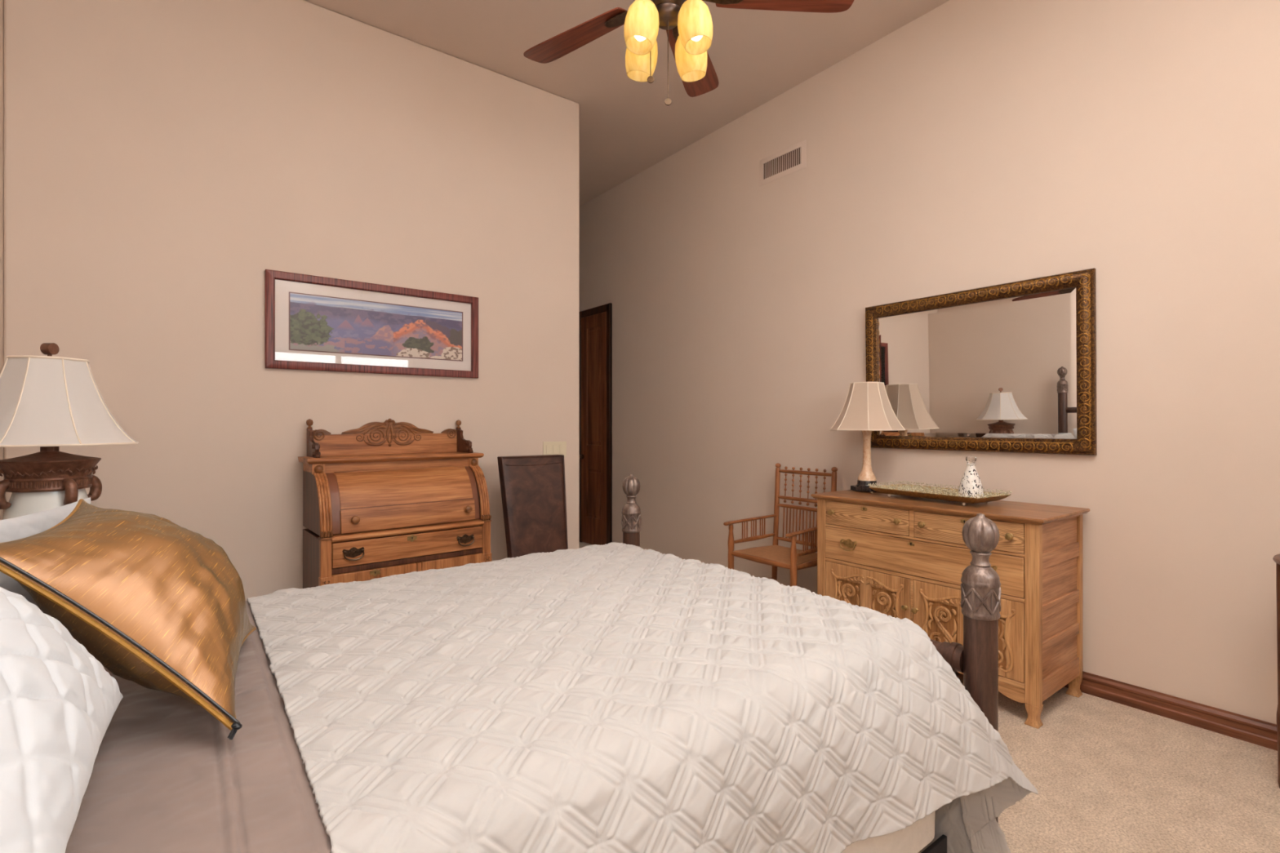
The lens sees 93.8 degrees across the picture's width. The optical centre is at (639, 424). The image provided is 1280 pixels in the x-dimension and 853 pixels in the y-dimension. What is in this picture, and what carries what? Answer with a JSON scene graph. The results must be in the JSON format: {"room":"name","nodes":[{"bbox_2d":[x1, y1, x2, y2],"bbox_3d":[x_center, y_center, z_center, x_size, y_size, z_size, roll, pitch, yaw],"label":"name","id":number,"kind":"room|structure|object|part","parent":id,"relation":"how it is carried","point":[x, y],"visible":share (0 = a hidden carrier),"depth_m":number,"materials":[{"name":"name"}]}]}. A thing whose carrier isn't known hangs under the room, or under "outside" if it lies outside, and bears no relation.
{"room":"bedroom","nodes":[
{"label":"bedroom","id":0,"kind":"room"},
{"bbox_2d":[0,0,3,519],"bbox_3d":[-1.536,-0.565,0.811,0.140,3.730,4.866,0,0,-37],"label":"wall","id":1,"kind":"structure","parent":0,"point":[1,1],"depth_m":2.68,"materials":[{"name":"paint"}]},
{"bbox_2d":[3,0,579,600],"bbox_3d":[-1.700,-0.565,3.661,3.031,3.730,0.120,0,0,-37],"label":"wall","id":2,"kind":"structure","parent":0,"point":[161,157],"depth_m":3.28,"materials":[{"name":"paint"}]},
{"bbox_2d":[264,269,478,378],"bbox_3d":[-1.576,-0.582,3.660,1.218,0.542,0.030,0,0,-37],"label":"framed picture","id":3,"kind":"object","parent":2,"relation":"attached to","point":[312,322],"visible":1,"depth_m":3.61,"materials":[{"name":"multicoloured paper"}]},
{"bbox_2d":[289,293,462,359],"bbox_3d":[-1.575,-0.583,3.669,0.993,0.318,0.001,0,0,-37],"label":"print","id":4,"kind":"object","parent":3,"relation":"attached to","point":[317,323],"depth_m":3.63},
{"bbox_2d":[542,441,566,457],"bbox_3d":[-0.624,0.182,4.391,0.194,0.114,0.009,0,0,-37],"label":"light switch","id":5,"kind":"object","parent":2,"relation":"attached to","point":[548,447],"visible":0.94,"depth_m":4.39,"materials":[{"name":"beige plastic"}]},
{"bbox_2d":[304,0,949,206],"bbox_3d":[-0.889,-2.490,3.513,4.448,0.120,8.420,0,0,-37],"label":"ceiling","id":6,"kind":"structure","parent":0,"point":[627,127],"depth_m":3.91,"materials":[{"name":"paint"}]},
{"bbox_2d":[523,0,853,105],"bbox_3d":[0.055,-1.766,2.059,1.239,1.328,1.294,0,0,-37],"label":"ceiling fan","id":7,"kind":"object","parent":6,"relation":"hanging from","point":[687,24],"visible":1,"depth_m":2.13,"materials":[{"name":"brown metal"}]},
{"bbox_3d":[-0.244,-1.508,2.331,0.494,0.006,0.148,0,12,35],"label":"blade","id":8,"kind":"part","parent":7,"relation":"part of","materials":[{"name":"brown wood"}]},
{"bbox_3d":[0.004,-1.347,2.006,0.050,0.117,0.049,0,0,-37],"label":"bulb","id":9,"kind":"part","parent":7,"relation":"part of","materials":[{"name":"white glass"}]},
{"bbox_3d":[0.005,-1.337,2.007,0.119,0.156,0.116,0,0,-37],"label":"lamp shade","id":10,"kind":"part","parent":7,"relation":"part of","materials":[{"name":"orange glass"}]},
{"bbox_3d":[0.005,-1.337,2.170,0.116,0.156,0.119,0,0,-37],"label":"lamp shade","id":11,"kind":"part","parent":7,"relation":"part of","materials":[{"name":"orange glass"}]},
{"bbox_3d":[0.037,-1.319,2.109,0.003,0.183,0.003,0,0,-37],"label":"pull chain","id":12,"kind":"part","parent":7,"relation":"part of","materials":[{"name":"brown metal"}]},
{"bbox_3d":[0.097,-1.268,2.069,0.003,0.283,0.003,0,0,-37],"label":"pull chain","id":13,"kind":"part","parent":7,"relation":"part of","materials":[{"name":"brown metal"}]},
{"bbox_3d":[0.185,-1.337,2.170,0.119,0.156,0.116,0,0,-37],"label":"lamp shade","id":14,"kind":"part","parent":7,"relation":"part of","materials":[{"name":"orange glass"}]},
{"bbox_3d":[0.221,-1.508,2.486,0.148,0.006,0.494,-13,-4,17],"label":"blade","id":15,"kind":"part","parent":7,"relation":"part of","materials":[{"name":"brown wood"}]},
{"bbox_3d":[0.186,-1.337,2.008,0.116,0.156,0.119,0,0,-37],"label":"lamp shade","id":16,"kind":"part","parent":7,"relation":"part of","materials":[{"name":"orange glass"}]},
{"bbox_3d":[0.187,-1.347,2.006,0.048,0.117,0.050,0,0,-37],"label":"bulb","id":17,"kind":"part","parent":7,"relation":"part of","materials":[{"name":"white glass"}]},
{"bbox_3d":[0.512,-1.508,2.092,0.494,0.006,0.148,0,-12,-1],"label":"blade","id":18,"kind":"part","parent":7,"relation":"part of","materials":[{"name":"brown wood"}]},
{"bbox_2d":[579,0,1279,724],"bbox_3d":[0.823,-0.565,4.804,0.140,3.730,8.400,0,0,-37],"label":"wall","id":19,"kind":"structure","parent":0,"point":[972,144],"depth_m":3.14,"materials":[{"name":"paint"}]},
{"bbox_2d":[579,311,606,545],"bbox_3d":[-0.521,0.058,6.390,0.096,2.465,0.500,0,0,-37],"label":"door","id":20,"kind":"structure","parent":19,"relation":"in","point":[593,327],"depth_m":6.39,"materials":[{"name":"brown wood"}]},
{"bbox_2d":[579,302,612,544],"bbox_3d":[-0.494,0.025,6.410,0.028,2.550,0.650,0,0,-37],"label":"trim","id":21,"kind":"structure","parent":19,"relation":"attached to","point":[608,307],"depth_m":6.17,"materials":[{"name":"brown wood"}]},
{"bbox_2d":[760,139,806,186],"bbox_3d":[1.038,-1.914,4.392,0.012,0.196,0.430,0,0,-37],"label":"air vent","id":22,"kind":"object","parent":19,"relation":"in","point":[789,160],"visible":1,"depth_m":4.38,"materials":[{"name":"metal"}]},
{"bbox_2d":[611,541,1277,751],"bbox_3d":[1.456,1.251,3.834,0.018,0.098,5.808,0,0,-37],"label":"baseboard","id":23,"kind":"structure","parent":19,"relation":"attached to","point":[1253,731],"depth_m":2.61,"materials":[{"name":"brown wood"}]},
{"bbox_2d":[865,267,1097,455],"bbox_3d":[1.802,-0.299,3.332,0.062,0.892,1.206,0,0,-37],"label":"wall mirror","id":24,"kind":"object","parent":19,"relation":"attached to","point":[1010,366],"visible":0.93,"depth_m":3.22,"materials":[{"name":"brown mirror"}]},
{"bbox_2d":[877,287,1076,439],"bbox_3d":[1.816,-0.299,3.343,0.010,0.750,1.064,-1,1,-37],"label":"mirror glass","id":25,"kind":"object","parent":24,"relation":"attached to","point":[1002,366],"depth_m":3.25,"materials":[{"name":"white"}]},
{"bbox_2d":[579,542,1279,852],"bbox_3d":[-0.889,1.360,3.513,4.448,0.120,8.420,0,0,-37],"label":"floor","id":26,"kind":"structure","parent":0,"point":[1108,776],"depth_m":2.16,"materials":[{"name":"beige carpet"}]},
{"bbox_2d":[297,418,491,588],"bbox_3d":[-1.395,0.631,3.493,0.991,1.337,0.462,0,0,-40],"label":"secretary desk","id":27,"kind":"object","parent":26,"relation":"on","point":[388,498],"visible":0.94,"depth_m":3.37,"materials":[{"name":"brown wood"}]},
{"bbox_3d":[-1.861,0.101,3.370,0.024,0.158,0.032,0,0,-40],"label":"gallery post","id":28,"kind":"part","parent":27,"relation":"part of","materials":[{"name":"brown wood"}]},
{"bbox_3d":[-1.499,0.669,3.132,0.108,0.057,0.003,0,0,-40],"label":"drawer handle","id":29,"kind":"part","parent":27,"relation":"part of","materials":[{"name":"brown metal"}]},
{"bbox_3d":[-1.496,0.501,3.147,0.043,0.042,0.042,0,0,-40],"label":"knob","id":30,"kind":"part","parent":27,"relation":"part of","materials":[{"name":"brown wood"}]},
{"bbox_3d":[-1.418,0.975,3.215,0.428,0.400,0.024,0,0,-40],"label":"door","id":31,"kind":"part","parent":27,"relation":"part of","materials":[{"name":"brown wood"}]},
{"bbox_3d":[-1.530,0.118,3.655,0.860,0.123,0.020,0,0,-40],"label":"gallery panel","id":32,"kind":"part","parent":27,"relation":"part of","materials":[{"name":"brown wood"}]},
{"bbox_3d":[-1.453,0.195,3.563,0.991,0.030,0.280,0,0,-40],"label":"cornice","id":33,"kind":"part","parent":27,"relation":"part of","materials":[{"name":"brown wood"}]},
{"bbox_3d":[-1.359,0.676,3.450,0.822,0.128,0.304,0,0,-40],"label":"drawer","id":34,"kind":"part","parent":27,"relation":"part of","materials":[{"name":"brown wood"}]},
{"bbox_3d":[-1.325,0.358,3.418,0.732,0.179,0.118,0,0,-40],"label":"roll panel","id":35,"kind":"part","parent":27,"relation":"part of","materials":[{"name":"brown wood"}]},
{"bbox_3d":[-1.281,0.509,3.366,0.740,0.122,0.031,0,0,-40],"label":"roll rail","id":36,"kind":"part","parent":27,"relation":"part of","materials":[{"name":"brown wood"}]},
{"bbox_3d":[-1.242,0.975,3.364,0.024,0.400,0.022,0,0,-40],"label":"post","id":37,"kind":"part","parent":27,"relation":"part of","materials":[{"name":"brown wood"}]},
{"bbox_3d":[-1.091,0.975,3.490,0.361,0.400,0.024,0,0,-40],"label":"door","id":38,"kind":"part","parent":27,"relation":"part of","materials":[{"name":"brown wood"}]},
{"bbox_3d":[-1.193,0.101,3.931,0.024,0.158,0.032,0,0,-40],"label":"gallery post","id":39,"kind":"part","parent":27,"relation":"part of","materials":[{"name":"brown wood"}]},
{"bbox_3d":[-1.029,0.674,3.527,0.108,0.057,0.003,0,0,-40],"label":"drawer handle","id":40,"kind":"part","parent":27,"relation":"part of","materials":[{"name":"brown metal"}]},
{"bbox_3d":[-1.017,0.501,3.549,0.043,0.042,0.042,0,0,-40],"label":"knob","id":41,"kind":"part","parent":27,"relation":"part of","materials":[{"name":"brown wood"}]},
{"bbox_2d":[497,454,568,558],"bbox_3d":[-0.567,0.752,3.707,0.446,1.100,0.541,0,0,-37],"label":"leather chair","id":42,"kind":"object","parent":26,"relation":"on","point":[533,487],"visible":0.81,"depth_m":3.81,"materials":[{"name":"brown leather"}]},
{"bbox_2d":[723,462,837,586],"bbox_3d":[0.936,0.789,3.963,0.536,1.024,0.570,0,0,-37],"label":"armchair","id":43,"kind":"object","parent":26,"relation":"on","point":[775,555],"visible":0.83,"depth_m":4.03,"materials":[{"name":"brown wood"}]},
{"bbox_3d":[0.616,0.988,4.049,0.046,0.625,0.046,0,0,-37],"label":"post","id":44,"kind":"part","parent":43,"relation":"part of","materials":[{"name":"brown wood"}]},
{"bbox_3d":[0.764,0.661,4.149,0.486,0.040,0.044,0,0,-34],"label":"arm","id":45,"kind":"part","parent":43,"relation":"part of","materials":[{"name":"brown wood"}]},
{"bbox_3d":[0.791,0.792,4.165,0.421,0.034,0.032,0,0,-32],"label":"arm rail","id":46,"kind":"part","parent":43,"relation":"part of","materials":[{"name":"brown wood"}]},
{"bbox_3d":[0.773,0.870,3.840,0.042,0.042,0.524,0,0,-37],"label":"seat rail","id":47,"kind":"part","parent":43,"relation":"part of","materials":[{"name":"brown wood"}]},
{"bbox_3d":[0.935,0.860,3.962,0.415,0.013,0.503,0,0,-37],"label":"seat","id":48,"kind":"part","parent":43,"relation":"part of","materials":[{"name":"brown wood"}]},
{"bbox_3d":[0.974,0.789,4.286,0.086,1.024,0.042,0,0,-37],"label":"post","id":49,"kind":"part","parent":43,"relation":"part of","materials":[{"name":"brown wood"}]},
{"bbox_3d":[0.931,0.988,3.631,0.046,0.625,0.046,0,0,-37],"label":"post","id":50,"kind":"part","parent":43,"relation":"part of","materials":[{"name":"brown wood"}]},
{"bbox_3d":[1.112,0.810,4.096,0.027,0.027,0.470,0,0,-37],"label":"rail","id":51,"kind":"part","parent":43,"relation":"part of","materials":[{"name":"brown wood"}]},
{"bbox_3d":[1.124,0.518,4.105,0.027,0.027,0.470,0,0,-37],"label":"rail","id":52,"kind":"part","parent":43,"relation":"part of","materials":[{"name":"brown wood"}]},
{"bbox_3d":[1.122,0.575,4.103,0.027,0.027,0.470,0,0,-37],"label":"rail","id":53,"kind":"part","parent":43,"relation":"part of","materials":[{"name":"brown wood"}]},
{"bbox_3d":[1.067,0.661,3.746,0.486,0.040,0.044,0,0,-40],"label":"arm","id":54,"kind":"part","parent":43,"relation":"part of","materials":[{"name":"brown wood"}]},
{"bbox_3d":[1.132,0.332,4.111,0.027,0.027,0.470,0,0,-37],"label":"rail","id":55,"kind":"part","parent":43,"relation":"part of","materials":[{"name":"brown wood"}]},
{"bbox_3d":[1.087,0.875,3.766,0.413,0.040,0.040,0,0,-41],"label":"seat rail","id":56,"kind":"part","parent":43,"relation":"part of","materials":[{"name":"brown wood"}]},
{"bbox_3d":[1.091,0.792,3.768,0.421,0.034,0.045,0,0,-37],"label":"arm rail","id":57,"kind":"part","parent":43,"relation":"part of","materials":[{"name":"brown wood"}]},
{"bbox_3d":[1.257,0.789,3.911,0.086,1.024,0.042,0,0,-37],"label":"post","id":58,"kind":"part","parent":43,"relation":"part of","materials":[{"name":"brown wood"}]},
{"bbox_2d":[621,474,1000,852],"bbox_3d":[-0.468,0.405,1.617,2.398,1.790,1.734,0,0,-37],"label":"bed","id":59,"kind":"object","parent":26,"relation":"on","point":[977,659],"visible":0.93,"depth_m":1.63,"materials":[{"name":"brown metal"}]},
{"bbox_3d":[-0.043,0.907,2.963,0.084,0.785,0.084,0,0,-37],"label":"post","id":60,"kind":"part","parent":59,"relation":"part of","materials":[{"name":"brown wood"}]},
{"bbox_2d":[841,811,935,852],"bbox_3d":[-0.484,0.998,1.605,2.164,0.275,1.529,0,0,-37],"label":"box spring","id":61,"kind":"object","parent":59,"relation":"on","point":[913,838],"visible":0.09,"depth_m":1.52,"materials":[{"name":"beige fabric"}]},
{"bbox_3d":[-0.027,1.167,0.998,2.180,0.065,0.012,0,0,-37],"label":"rail","id":62,"kind":"part","parent":59,"relation":"part of","materials":[{"name":"black metal"}]},
{"bbox_3d":[0.450,0.665,2.310,0.080,0.080,1.556,0,0,-37],"label":"footboard rail","id":63,"kind":"part","parent":59,"relation":"part of","materials":[{"name":"brown wood"}]},
{"bbox_3d":[0.942,0.907,1.657,0.084,0.785,0.084,0,0,-37],"label":"post","id":64,"kind":"part","parent":59,"relation":"part of","materials":[{"name":"brown wood"}]},
{"bbox_2d":[810,489,1089,728],"bbox_3d":[1.565,0.851,3.160,0.581,0.898,1.182,0,0,-37],"label":"dresser","id":65,"kind":"object","parent":26,"relation":"on","point":[901,557],"visible":0.73,"depth_m":2.86,"materials":[{"name":"brown wood"}]},
{"bbox_3d":[1.071,0.492,3.360,0.033,0.035,0.035,0,0,-37],"label":"knob","id":66,"kind":"part","parent":65,"relation":"part of","materials":[{"name":"gold metal"}]},
{"bbox_3d":[1.147,0.654,3.287,0.003,0.053,0.100,0,0,-37],"label":"drawer handle","id":67,"kind":"part","parent":65,"relation":"part of","materials":[{"name":"gold metal"}]},
{"bbox_3d":[1.220,0.952,3.223,0.010,0.326,0.478,0,0,-37],"label":"door panel","id":68,"kind":"part","parent":65,"relation":"part of","materials":[{"name":"brown wood"}]},
{"bbox_2d":[829,382,905,493],"bbox_3d":[1.367,0.075,3.605,0.383,0.653,0.383,0,0,45],"label":"dresser lamp","id":69,"kind":"object","parent":65,"relation":"on","point":[867,408],"visible":0.88,"depth_m":3.52,"materials":[{"name":"beige fabric"}]},
{"bbox_3d":[1.367,0.181,3.605,0.106,0.314,0.106,0,0,45],"label":"marble stem","id":70,"kind":"part","parent":69,"relation":"part of","materials":[{"name":"beige stone"}]},
{"bbox_3d":[1.367,-0.108,3.605,0.376,0.280,0.376,0,0,45],"label":"lamp shade","id":71,"kind":"part","parent":69,"relation":"part of","materials":[{"name":"beige fabric"}]},
{"bbox_3d":[1.367,-0.108,3.605,0.383,0.286,0.383,0,0,45],"label":"shade trim","id":72,"kind":"part","parent":69,"relation":"part of","materials":[{"name":"beige fabric"}]},
{"bbox_3d":[1.212,0.498,3.220,0.026,0.128,0.493,0,0,-37],"label":"drawer","id":73,"kind":"part","parent":65,"relation":"part of","materials":[{"name":"brown wood"}]},
{"bbox_3d":[1.213,0.952,3.217,0.012,0.346,0.498,0,0,-37],"label":"carved door","id":74,"kind":"part","parent":65,"relation":"part of","materials":[{"name":"brown wood"}]},
{"bbox_3d":[1.308,0.492,3.046,0.033,0.035,0.035,0,0,-37],"label":"knob","id":75,"kind":"part","parent":65,"relation":"part of","materials":[{"name":"gold metal"}]},
{"bbox_3d":[1.334,0.925,3.019,0.033,0.030,0.030,0,0,-37],"label":"knob","id":76,"kind":"part","parent":65,"relation":"part of","materials":[{"name":"gold metal"}]},
{"bbox_3d":[1.367,0.925,2.976,0.033,0.030,0.030,0,0,-37],"label":"knob","id":77,"kind":"part","parent":65,"relation":"part of","materials":[{"name":"gold metal"}]},
{"bbox_3d":[1.385,0.492,2.944,0.033,0.035,0.035,0,0,-37],"label":"knob","id":78,"kind":"part","parent":65,"relation":"part of","materials":[{"name":"gold metal"}]},
{"bbox_3d":[1.370,0.668,3.013,0.023,0.175,1.014,0,0,-37],"label":"wide drawer","id":79,"kind":"part","parent":65,"relation":"part of","materials":[{"name":"brown wood"}]},
{"bbox_3d":[1.376,0.789,3.017,0.030,0.726,1.020,0,0,-37],"label":"rail","id":80,"kind":"part","parent":65,"relation":"part of","materials":[{"name":"brown wood"}]},
{"bbox_2d":[867,480,1012,506],"bbox_3d":[1.578,0.366,3.197,0.311,0.072,0.627,0,0,-31],"label":"tray","id":81,"kind":"object","parent":65,"relation":"on","point":[948,494],"visible":0.93,"depth_m":3.16,"materials":[{"name":"gold metal"}]},
{"bbox_2d":[958,455,983,497],"bbox_3d":[1.692,0.268,3.062,0.115,0.216,0.115,0,0,-37],"label":"decanter","id":82,"kind":"object","parent":81,"relation":"on","point":[971,484],"visible":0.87,"depth_m":3.03,"materials":[{"name":"white ceramic"}]},
{"bbox_3d":[1.531,0.952,2.811,0.010,0.326,0.478,0,0,-37],"label":"door panel","id":83,"kind":"part","parent":65,"relation":"part of","materials":[{"name":"brown wood"}]},
{"bbox_3d":[1.524,0.952,2.805,0.012,0.346,0.498,0,0,-37],"label":"carved door","id":84,"kind":"part","parent":65,"relation":"part of","materials":[{"name":"brown wood"}]},
{"bbox_3d":[1.526,0.498,2.804,0.026,0.128,0.493,0,0,-37],"label":"drawer","id":85,"kind":"part","parent":65,"relation":"part of","materials":[{"name":"brown wood"}]},
{"bbox_3d":[1.622,0.492,2.630,0.033,0.035,0.035,0,0,-37],"label":"knob","id":86,"kind":"part","parent":65,"relation":"part of","materials":[{"name":"gold metal"}]},
{"bbox_3d":[1.907,0.814,2.731,0.455,0.773,0.027,0,0,-37],"label":"panel","id":87,"kind":"part","parent":65,"relation":"part of","materials":[{"name":"brown wood"}]},
{"bbox_2d":[1272,554,1279,788],"bbox_3d":[2.446,0.886,1.971,0.500,0.827,0.500,0,0,-37],"label":"side table","id":88,"kind":"object","parent":26,"relation":"on","point":[1276,558],"visible":1,"depth_m":2.14,"materials":[{"name":"brown wood"}]},
{"bbox_3d":[2.293,0.897,2.135,0.033,0.806,0.033,0,0,-37],"label":"leg","id":89,"kind":"part","parent":88,"relation":"part of","materials":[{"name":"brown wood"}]},
{"bbox_3d":[-2.079,0.927,2.102,0.453,0.745,0.570,0,0,-37],"label":"nightstand","id":90,"kind":"object","parent":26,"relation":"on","visible":0},
{"bbox_2d":[0,342,138,519],"bbox_3d":[-2.080,0.134,2.110,0.484,0.842,0.484,0,0,8],"label":"bedside lamp","id":91,"kind":"object","parent":90,"relation":"on","point":[48,402],"visible":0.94,"depth_m":2.02,"materials":[{"name":"white fabric"},{"name":"dark carved wood"},{"name":"white ceramic"}]},
{"bbox_3d":[-2.126,0.233,1.994,0.035,0.100,0.052,0,0,28],"label":"lug handle","id":92,"kind":"part","parent":91,"relation":"part of","materials":[{"name":"brown wood"}]},
{"bbox_2d":[40,446,59,451],"bbox_3d":[-2.072,0.071,2.126,0.048,0.057,0.084,0,0,28],"label":"socket","id":93,"kind":"object","parent":91,"relation":"attached to","point":[42,448],"depth_m":2.09,"materials":[{"name":"brown wood"}]},
{"bbox_3d":[-2.080,-0.080,2.110,0.472,0.296,0.472,0,0,5],"label":"lamp shade","id":94,"kind":"part","parent":91,"relation":"part of","materials":[{"name":"white fabric"}]},
{"bbox_3d":[-2.080,-0.080,2.110,0.481,0.304,0.481,0,0,5],"label":"shade trim","id":95,"kind":"part","parent":91,"relation":"part of","materials":[{"name":"white fabric"}]},
{"bbox_3d":[-1.964,0.233,2.063,0.052,0.100,0.035,0,0,28],"label":"lug handle","id":96,"kind":"part","parent":91,"relation":"part of","materials":[{"name":"brown metal"}]},
{"bbox_3d":[-2.034,0.233,2.226,0.035,0.100,0.052,0,0,28],"label":"lug handle","id":97,"kind":"part","parent":91,"relation":"part of","materials":[{"name":"brown wood"}]},
{"bbox_3d":[-0.484,0.714,1.605,2.164,0.293,1.529,0,0,-37],"label":"mattress","id":98,"kind":"object","parent":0,"visible":0},
{"bbox_2d":[65,600,331,852],"bbox_3d":[-1.073,0.798,1.153,0.675,0.503,1.562,0,0,-37],"label":"sheet","id":99,"kind":"object","parent":98,"relation":"on","point":[167,775],"visible":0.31,"depth_m":0.93,"materials":[{"name":"beige fabric"}]},
{"bbox_2d":[0,497,90,606],"bbox_3d":[-1.404,0.340,1.404,0.138,0.320,0.732,0,0,-29],"label":"pillow","id":100,"kind":"object","parent":99,"relation":"on","point":[23,526],"visible":0.16,"depth_m":1.23,"materials":[{"name":"white fabric"}]},
{"bbox_2d":[0,586,123,852],"bbox_3d":[-0.897,0.323,0.700,0.411,0.346,0.598,0,0,-37],"label":"pillow","id":101,"kind":"object","parent":99,"relation":"on","point":[59,703],"visible":1,"depth_m":0.70,"materials":[{"name":"white fabric"}]},
{"bbox_2d":[0,498,256,740],"bbox_3d":[-0.991,0.352,1.204,0.381,0.356,0.643,0,0,-28],"label":"cushion","id":102,"kind":"object","parent":99,"relation":"on","point":[161,606],"visible":0.98,"depth_m":1.06,"materials":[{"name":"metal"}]},
{"bbox_2d":[246,542,1038,852],"bbox_3d":[-0.144,0.876,1.762,1.600,0.713,1.772,0,0,-37],"label":"quilt","id":103,"kind":"object","parent":98,"relation":"on","point":[613,697],"visible":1,"depth_m":1.28,"materials":[{"name":"white fabric"}]}
]}

